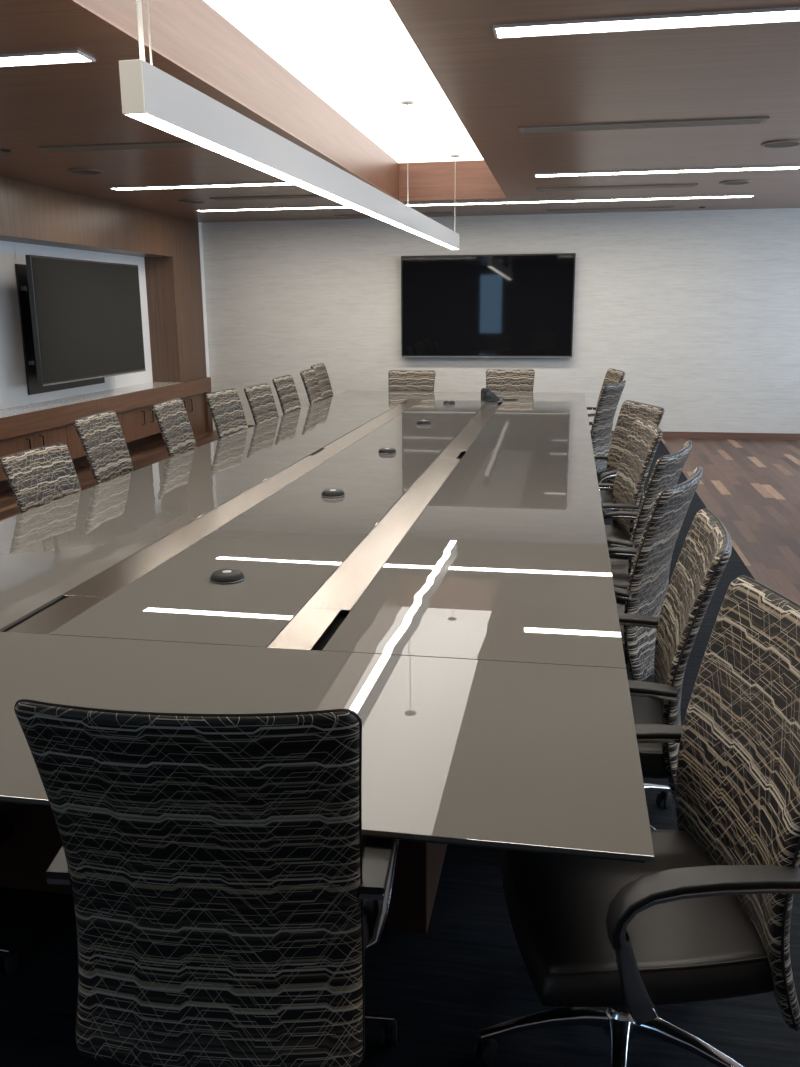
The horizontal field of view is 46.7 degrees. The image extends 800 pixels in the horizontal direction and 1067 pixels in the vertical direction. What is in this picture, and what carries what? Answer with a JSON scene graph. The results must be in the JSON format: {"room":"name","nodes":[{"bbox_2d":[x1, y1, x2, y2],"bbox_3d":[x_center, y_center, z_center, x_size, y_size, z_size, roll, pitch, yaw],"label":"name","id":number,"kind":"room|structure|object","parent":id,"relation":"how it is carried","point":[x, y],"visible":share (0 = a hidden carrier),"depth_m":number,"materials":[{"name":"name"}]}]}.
{"room":"conference room","nodes":[
{"label":"conference room","id":0,"kind":"room"},
{"bbox_2d":[0,0,799,222],"bbox_3d":[0.266,-2.434,4.899,9.950,0.012,15.600,2,14,10],"label":"ceiling","id":1,"kind":"structure","parent":0,"point":[495,87],"depth_m":5.74,"materials":[{"name":"brown wood"}]},
{"bbox_2d":[0,149,10,152],"bbox_3d":[-3.029,-2.936,7.113,0.080,0.014,0.080,2,14,10],"label":"cap","id":2,"kind":"object","parent":1,"relation":"attached to","point":[1,150],"visible":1,"depth_m":7.09,"materials":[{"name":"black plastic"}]},
{"bbox_2d":[0,50,95,66],"bbox_3d":[-2.627,-2.346,4.672,2.264,0.012,0.174,2,14,10],"label":"recessed light","id":3,"kind":"object","parent":1,"relation":"in","point":[69,56],"visible":1,"depth_m":4.51,"materials":[{"name":"grey paint"}]},
{"bbox_2d":[67,168,102,174],"bbox_3d":[-2.786,-3.204,8.205,0.300,0.012,0.300,2,14,10],"label":"ceiling speaker","id":4,"kind":"object","parent":1,"relation":"attached to","point":[79,170],"visible":1,"depth_m":8.17,"materials":[{"name":"brown metal"}]},
{"bbox_2d":[70,170,99,173],"bbox_3d":[-2.786,-3.204,8.205,0.260,0.010,0.260,2,14,10],"label":"grille","id":5,"kind":"object","parent":4,"relation":"attached to","point":[71,171],"depth_m":8.18,"materials":[{"name":"brown metal"}]},
{"bbox_2d":[39,141,201,152],"bbox_3d":[-1.956,-2.907,6.953,1.530,0.010,0.190,2,14,10],"label":"ceiling vent","id":6,"kind":"object","parent":1,"relation":"in","point":[179,144],"visible":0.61,"depth_m":6.96,"materials":[{"name":"brown metal"}]},
{"bbox_2d":[179,199,205,202],"bbox_3d":[-2.356,-3.772,10.528,0.300,0.012,0.300,2,14,10],"label":"ceiling speaker","id":7,"kind":"object","parent":1,"relation":"attached to","point":[188,200],"visible":1,"depth_m":10.49,"materials":[{"name":"brown metal"}]},
{"bbox_2d":[182,201,202,202],"bbox_3d":[-2.356,-3.772,10.528,0.260,0.010,0.260,2,14,10],"label":"grille","id":8,"kind":"object","parent":7,"relation":"attached to","point":[182,201],"depth_m":10.54,"materials":[{"name":"brown metal"}]},
{"bbox_2d":[109,182,293,190],"bbox_3d":[-1.792,-3.450,9.185,2.264,0.012,0.174,2,14,10],"label":"recessed light","id":9,"kind":"object","parent":1,"relation":"in","point":[255,183],"visible":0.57,"depth_m":9.19,"materials":[{"name":"white plastic"}]},
{"bbox_2d":[78,0,398,199],"bbox_3d":[-0.886,-2.903,5.992,0.030,0.398,9.700,2,14,10],"label":"ceiling recess side","id":10,"kind":"structure","parent":1,"relation":"attached to","point":[191,33],"depth_m":5.67,"materials":[{"name":"brown wood"}]},
{"bbox_2d":[204,0,483,162],"bbox_3d":[-0.265,-3.074,5.835,1.295,0.001,9.760,2,14,10],"label":"ceiling panel","id":11,"kind":"object","parent":10,"relation":"attached to","point":[359,57],"visible":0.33,"depth_m":6.34,"materials":[{"name":"white paint"}]},
{"bbox_2d":[119,0,459,249],"bbox_3d":[-0.133,-2.758,6.604,0.112,0.977,7.671,2,14,11],"label":"linear pendant","id":12,"kind":"object","parent":11,"relation":"hanging from","point":[151,96],"visible":1,"depth_m":3.95,"materials":[{"name":"grey paint"}]},
{"bbox_2d":[125,113,457,249],"bbox_3d":[-0.130,-2.284,6.719,0.074,0.001,7.662,2,14,11],"label":"diffuser","id":13,"kind":"object","parent":12,"relation":"attached to","point":[145,118],"depth_m":4.17,"materials":[{"name":"white plastic"}]},
{"bbox_2d":[210,195,325,200],"bbox_3d":[-1.344,-3.701,10.201,1.510,0.010,0.190,2,14,10],"label":"ceiling vent","id":14,"kind":"object","parent":1,"relation":"in","point":[289,196],"visible":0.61,"depth_m":10.20,"materials":[{"name":"brown metal"}]},
{"bbox_2d":[195,205,349,211],"bbox_3d":[-1.570,-3.963,11.291,1.922,0.012,0.287,2,14,10],"label":"recessed light","id":15,"kind":"object","parent":1,"relation":"in","point":[308,207],"depth_m":11.32,"materials":[{"name":"grey paint"}]},
{"bbox_2d":[334,214,370,216],"bbox_3d":[-0.627,-4.203,12.245,0.453,0.010,0.291,2,14,10],"label":"ceiling vent","id":16,"kind":"object","parent":1,"relation":"in","point":[363,215],"depth_m":12.24,"materials":[{"name":"brown metal"}]},
{"bbox_2d":[421,212,452,214],"bbox_3d":[0.487,-4.163,12.048,0.395,0.010,0.293,2,14,10],"label":"ceiling vent","id":17,"kind":"object","parent":1,"relation":"in","point":[441,213],"depth_m":12.04,"materials":[{"name":"brown metal"}]},
{"bbox_2d":[399,160,505,199],"bbox_3d":[0.598,-4.018,10.533,1.295,0.398,0.030,2,14,10],"label":"trim","id":18,"kind":"structure","parent":1,"relation":"attached to","point":[473,179],"depth_m":10.53,"materials":[{"name":"brown wood"}]},
{"bbox_2d":[405,194,754,205],"bbox_3d":[2.013,-3.835,10.658,3.933,0.012,0.288,2,14,10],"label":"recessed light","id":19,"kind":"object","parent":1,"relation":"in","point":[504,202],"depth_m":10.69,"materials":[{"name":"grey paint"}]},
{"bbox_2d":[546,207,673,211],"bbox_3d":[2.647,-4.098,11.719,1.570,0.010,0.190,2,14,10],"label":"ceiling vent","id":20,"kind":"object","parent":1,"relation":"in","point":[640,208],"visible":1,"depth_m":11.70,"materials":[{"name":"brown metal"}]},
{"bbox_2d":[537,184,697,190],"bbox_3d":[2.228,-3.573,9.571,1.610,0.010,0.190,2,14,10],"label":"ceiling vent","id":21,"kind":"object","parent":1,"relation":"in","point":[665,185],"visible":1,"depth_m":9.55,"materials":[{"name":"brown metal"}]},
{"bbox_2d":[519,117,769,132],"bbox_3d":[1.631,-2.771,6.290,1.630,0.010,0.190,2,14,10],"label":"ceiling vent","id":22,"kind":"object","parent":1,"relation":"in","point":[750,120],"visible":1,"depth_m":6.27,"materials":[{"name":"brown metal"}]},
{"bbox_2d":[493,7,799,38],"bbox_3d":[1.575,-2.196,3.931,2.344,0.012,0.174,2,14,10],"label":"recessed light","id":23,"kind":"object","parent":1,"relation":"in","point":[786,14],"visible":1,"depth_m":4.01,"materials":[{"name":"glowing white light diffuser"}]},
{"bbox_2d":[534,165,799,176],"bbox_3d":[2.411,-3.299,8.443,2.344,0.012,0.174,2,14,10],"label":"recessed light","id":24,"kind":"object","parent":1,"relation":"in","point":[788,167],"visible":1,"depth_m":8.43,"materials":[{"name":"white plastic"}]},
{"bbox_2d":[719,180,750,184],"bbox_3d":[3.342,-3.501,9.246,0.300,0.012,0.300,2,14,10],"label":"ceiling speaker","id":25,"kind":"object","parent":1,"relation":"attached to","point":[731,182],"visible":1,"depth_m":9.21,"materials":[{"name":"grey metal"}]},
{"bbox_2d":[722,182,748,184],"bbox_3d":[3.342,-3.501,9.246,0.260,0.010,0.260,2,14,10],"label":"grille","id":26,"kind":"object","parent":25,"relation":"attached to","point":[723,183],"depth_m":9.28,"materials":[{"name":"grey metal"}]},
{"bbox_2d":[761,140,799,147],"bbox_3d":[2.905,-2.965,7.053,0.300,0.012,0.300,2,14,10],"label":"ceiling speaker","id":27,"kind":"object","parent":1,"relation":"attached to","point":[778,143],"visible":1,"depth_m":7.03,"materials":[{"name":"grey metal"}]},
{"bbox_2d":[764,142,799,146],"bbox_3d":[2.905,-2.965,7.053,0.260,0.010,0.260,2,14,10],"label":"grille","id":28,"kind":"object","parent":27,"relation":"attached to","point":[766,144],"depth_m":7.05,"materials":[{"name":"brown"}]},
{"bbox_2d":[0,430,799,1066],"bbox_3d":[0.287,0.486,5.609,9.950,0.100,15.600,2,14,10],"label":"floor","id":29,"kind":"structure","parent":0,"point":[465,976],"depth_m":2.55,"materials":[{"name":"black carpet"}]},
{"bbox_2d":[0,814,18,974],"bbox_3d":[-1.397,0.691,2.358,0.694,1.062,0.742,3,14,13],"label":"chair","id":30,"kind":"object","parent":29,"relation":"on","point":[9,961],"visible":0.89,"depth_m":2.52,"materials":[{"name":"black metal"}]},
{"bbox_2d":[0,442,80,512],"bbox_3d":[-1.775,0.009,5.342,0.742,0.982,0.694,3,14,12],"label":"chair","id":31,"kind":"object","parent":29,"relation":"on","point":[39,476],"visible":0.2,"depth_m":5.31,"materials":[{"name":"beige fabric"}]},
{"bbox_2d":[0,377,212,492],"bbox_3d":[-3.830,-0.788,9.084,0.450,0.792,9.580,2,14,10],"label":"credenza","id":32,"kind":"object","parent":29,"relation":"on","point":[35,417],"depth_m":10.50,"materials":[{"name":"wood"}]},
{"bbox_2d":[0,425,67,480],"bbox_3d":[-3.759,-0.824,9.239,0.333,0.388,1.262,2,14,10],"label":"base cabinet","id":33,"kind":"object","parent":32,"relation":"attached to","point":[16,444],"visible":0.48,"depth_m":9.16,"materials":[{"name":"brown wood"}]},
{"bbox_2d":[0,382,181,417],"bbox_3d":[-3.927,-1.050,8.525,0.435,0.017,8.600,2,14,10],"label":"countertop","id":34,"kind":"structure","parent":32,"relation":"on","point":[22,409],"depth_m":10.28,"materials":[{"name":"stone"}]},
{"bbox_2d":[66,412,123,458],"bbox_3d":[-3.534,-1.121,10.453,0.333,0.388,1.262,2,14,10],"label":"base cabinet","id":35,"kind":"object","parent":32,"relation":"attached to","point":[75,448],"visible":0.02,"depth_m":9.97,"materials":[{"name":"brown wood"}]},
{"bbox_2d":[122,404,160,442],"bbox_3d":[-3.309,-1.418,11.668,0.333,0.388,1.262,2,14,10],"label":"base cabinet","id":36,"kind":"object","parent":32,"relation":"attached to","point":[138,423],"visible":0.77,"depth_m":11.45,"materials":[{"name":"brown wood"}]},
{"bbox_2d":[73,410,140,484],"bbox_3d":[-1.693,-0.255,6.212,0.742,1.082,0.694,1,14,6],"label":"chair","id":37,"kind":"object","parent":29,"relation":"on","point":[100,434],"visible":0.3,"depth_m":6.16,"materials":[{"name":"beige fabric"}]},
{"bbox_2d":[152,398,196,457],"bbox_3d":[-1.478,-0.501,7.263,0.742,1.062,0.694,1,14,6],"label":"chair","id":38,"kind":"object","parent":29,"relation":"on","point":[171,416],"visible":0.23,"depth_m":7.22,"materials":[{"name":"beige fabric"}]},
{"bbox_2d":[14,699,399,1066],"bbox_3d":[-0.349,0.745,2.062,0.694,1.082,0.742,1,14,5],"label":"chair","id":39,"kind":"object","parent":29,"relation":"on","point":[224,891],"visible":0.96,"depth_m":1.78,"materials":[{"name":"fabric"}]},
{"bbox_2d":[205,388,247,438],"bbox_3d":[-1.240,-0.709,8.111,0.742,1.062,0.694,3,14,13],"label":"chair","id":40,"kind":"object","parent":29,"relation":"on","point":[225,406],"visible":0.2,"depth_m":8.10,"materials":[{"name":"beige fabric"}]},
{"bbox_2d":[244,383,278,425],"bbox_3d":[-1.061,-0.907,8.971,0.742,1.037,0.694,3,14,12],"label":"chair","id":41,"kind":"object","parent":29,"relation":"on","point":[260,398],"visible":0.19,"depth_m":8.96,"materials":[{"name":"beige fabric"}]},
{"bbox_2d":[272,375,300,414],"bbox_3d":[-0.929,-1.142,9.903,0.742,1.052,0.694,2,14,10],"label":"chair","id":42,"kind":"object","parent":29,"relation":"on","point":[285,387],"visible":0.17,"depth_m":9.88,"materials":[{"name":"beige fabric"}]},
{"bbox_2d":[300,369,322,404],"bbox_3d":[-0.748,-1.359,10.767,0.742,1.062,0.694,1,14,7],"label":"chair","id":43,"kind":"object","parent":29,"relation":"on","point":[309,378],"visible":0.26,"depth_m":10.74,"materials":[{"name":"beige fabric"}]},
{"bbox_2d":[311,363,332,399],"bbox_3d":[-0.692,-1.549,11.506,0.742,1.082,0.694,2,14,8],"label":"chair","id":44,"kind":"object","parent":29,"relation":"on","point":[320,370],"visible":0.21,"depth_m":11.53,"materials":[{"name":"beige fabric"}]},
{"bbox_2d":[0,391,654,933],"bbox_3d":[-0.090,-0.272,7.037,3.036,0.705,10.206,2,14,10],"label":"conference table","id":45,"kind":"object","parent":29,"relation":"on","point":[458,598],"visible":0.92,"depth_m":3.26,"materials":[{"name":"grey glass"}]},
{"bbox_2d":[210,569,244,583],"bbox_3d":[-0.687,0.167,3.683,0.136,0.034,0.136,2,14,10],"label":"puck","id":46,"kind":"object","parent":45,"relation":"on","point":[222,576],"visible":1,"depth_m":3.64,"materials":[{"name":"black plastic"}]},
{"bbox_2d":[321,489,344,497],"bbox_3d":[-0.384,-0.233,5.317,0.136,0.034,0.136,2,14,10],"label":"puck","id":47,"kind":"object","parent":45,"relation":"on","point":[328,493],"visible":1,"depth_m":5.27,"materials":[{"name":"black plastic"}]},
{"bbox_2d":[378,448,395,453],"bbox_3d":[-0.094,-0.616,6.885,0.136,0.034,0.136,2,14,10],"label":"puck","id":48,"kind":"object","parent":45,"relation":"on","point":[382,450],"visible":1,"depth_m":6.84,"materials":[{"name":"black plastic"}]},
{"bbox_2d":[417,420,430,424],"bbox_3d":[0.221,-1.032,8.587,0.136,0.034,0.136,2,14,10],"label":"puck","id":49,"kind":"object","parent":45,"relation":"on","point":[420,422],"visible":1,"depth_m":8.54,"materials":[{"name":"black plastic"}]},
{"bbox_2d":[443,401,454,404],"bbox_3d":[0.549,-1.464,10.356,0.136,0.034,0.136,2,14,10],"label":"puck","id":50,"kind":"object","parent":45,"relation":"on","point":[444,402],"visible":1,"depth_m":10.31,"materials":[{"name":"black plastic"}]},
{"bbox_2d":[481,383,517,401],"bbox_3d":[1.160,-1.634,10.657,0.460,0.213,0.130,-5,14,-18],"label":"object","id":51,"kind":"object","parent":45,"relation":"on","point":[487,395],"visible":1,"depth_m":10.59,"materials":[{"name":"black plastic"}]},
{"bbox_2d":[388,370,435,391],"bbox_3d":[0.104,-1.610,12.008,0.694,0.952,0.742,2,14,10],"label":"chair","id":52,"kind":"object","parent":29,"relation":"on","point":[398,380],"visible":0.2,"depth_m":12.21,"materials":[{"name":"beige fabric"}]},
{"bbox_2d":[486,369,534,392],"bbox_3d":[1.368,-1.567,11.752,0.694,0.972,0.742,2,14,10],"label":"chair","id":53,"kind":"object","parent":29,"relation":"on","point":[500,380],"visible":0.23,"depth_m":11.95,"materials":[{"name":"beige fabric"}]},
{"bbox_2d":[587,368,624,471],"bbox_3d":[1.923,-1.149,9.721,0.742,1.112,0.694,-1,14,-1],"label":"chair","id":54,"kind":"object","parent":29,"relation":"on","point":[613,376],"visible":0.17,"depth_m":9.72,"materials":[{"name":"beige fabric"}]},
{"bbox_2d":[589,380,625,490],"bbox_3d":[1.687,-0.889,8.723,0.742,1.082,0.694,7,15,27],"label":"chair","id":55,"kind":"object","parent":29,"relation":"on","point":[601,430],"visible":0.51,"depth_m":8.43,"materials":[{"name":"grey fabric"}]},
{"bbox_2d":[594,400,664,521],"bbox_3d":[1.407,-0.373,6.609,0.742,1.082,0.694,-3,14,-11],"label":"chair","id":56,"kind":"object","parent":29,"relation":"on","point":[630,411],"visible":0.18,"depth_m":6.72,"materials":[{"name":"beige fabric"}]},
{"bbox_2d":[598,419,662,558],"bbox_3d":[1.130,-0.114,5.549,0.742,1.082,0.694,0,14,2],"label":"chair","id":57,"kind":"object","parent":29,"relation":"on","point":[644,437],"visible":0.41,"depth_m":5.49,"materials":[{"name":"beige fabric"}]},
{"bbox_2d":[473,575,799,1066],"bbox_3d":[0.538,0.715,2.108,0.742,1.107,0.694,-1,14,-3],"label":"chair","id":58,"kind":"object","parent":29,"relation":"on","point":[606,942],"visible":0.87,"depth_m":2.02,"materials":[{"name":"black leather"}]},
{"bbox_2d":[603,440,691,603],"bbox_3d":[1.064,0.073,4.785,0.742,1.082,0.694,7,15,27],"label":"chair","id":59,"kind":"object","parent":29,"relation":"on","point":[667,470],"visible":0.2,"depth_m":4.40,"materials":[{"name":"grey fabric"}]},
{"bbox_2d":[608,466,702,680],"bbox_3d":[0.868,0.258,4.029,0.742,1.082,0.694,7,16,29],"label":"chair","id":60,"kind":"object","parent":29,"relation":"on","point":[647,587],"visible":0.38,"depth_m":3.71,"materials":[{"name":"grey fabric"}]},
{"bbox_2d":[618,508,731,829],"bbox_3d":[0.663,0.490,3.082,0.742,1.082,0.694,3,14,12],"label":"chair","id":61,"kind":"object","parent":29,"relation":"on","point":[705,553],"visible":0.46,"depth_m":2.90,"materials":[{"name":"beige fabric"}]},
{"bbox_2d":[202,208,799,433],"bbox_3d":[1.666,-3.100,12.699,9.950,3.500,0.120,2,14,10],"label":"wall","id":62,"kind":"structure","parent":0,"point":[699,310],"depth_m":12.54,"materials":[{"name":"white paint"}]},
{"bbox_2d":[401,253,575,357],"bbox_3d":[1.182,-3.098,12.661,2.350,1.365,0.118,2,14,10],"label":"television","id":63,"kind":"object","parent":62,"relation":"attached to","point":[492,305],"visible":1,"depth_m":12.60,"materials":[{"name":"black"}]},
{"bbox_2d":[248,425,799,439],"bbox_3d":[1.937,-1.415,12.990,9.400,0.085,0.015,2,14,10],"label":"baseboard","id":64,"kind":"structure","parent":62,"relation":"attached to","point":[666,434],"depth_m":12.54,"materials":[{"name":"brown wood"}]},
{"bbox_3d":[-4.679,-1.192,6.119,0.120,2.990,15.600,2,14,10],"label":"wall","id":65,"kind":"structure","parent":0,"visible":0},
{"bbox_2d":[0,241,152,408],"bbox_3d":[-4.171,-1.862,8.372,0.050,1.640,8.596,2,14,10],"label":"wall panel","id":66,"kind":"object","parent":65,"relation":"attached to","point":[13,382],"depth_m":9.61,"materials":[{"name":"white paint"}]},
{"bbox_2d":[15,255,145,394],"bbox_3d":[-3.579,-2.312,10.309,0.401,1.390,2.395,2,14,10],"label":"television","id":67,"kind":"object","parent":65,"relation":"attached to","point":[81,320],"visible":1,"depth_m":9.95,"materials":[{"name":"black plastic"}]},
{"bbox_2d":[0,176,199,259],"bbox_3d":[-3.995,-2.887,8.010,0.450,0.520,10.650,2,14,10],"label":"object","id":68,"kind":"structure","parent":65,"relation":"attached to","point":[30,213],"depth_m":10.10,"materials":[{"name":"brown wood"}]},
{"bbox_2d":[144,257,206,439],"bbox_3d":[-3.126,-2.587,12.995,0.450,2.430,0.950,2,14,10],"label":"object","id":69,"kind":"structure","parent":65,"relation":"attached to","point":[173,284],"depth_m":12.58,"materials":[{"name":"brown wood"}]},
{"bbox_2d":[198,222,209,376],"bbox_3d":[-3.035,-2.969,13.460,0.440,2.950,0.150,2,14,10],"label":"trim","id":70,"kind":"structure","parent":65,"relation":"attached to","point":[199,223],"depth_m":13.33,"materials":[{"name":"white paint"}]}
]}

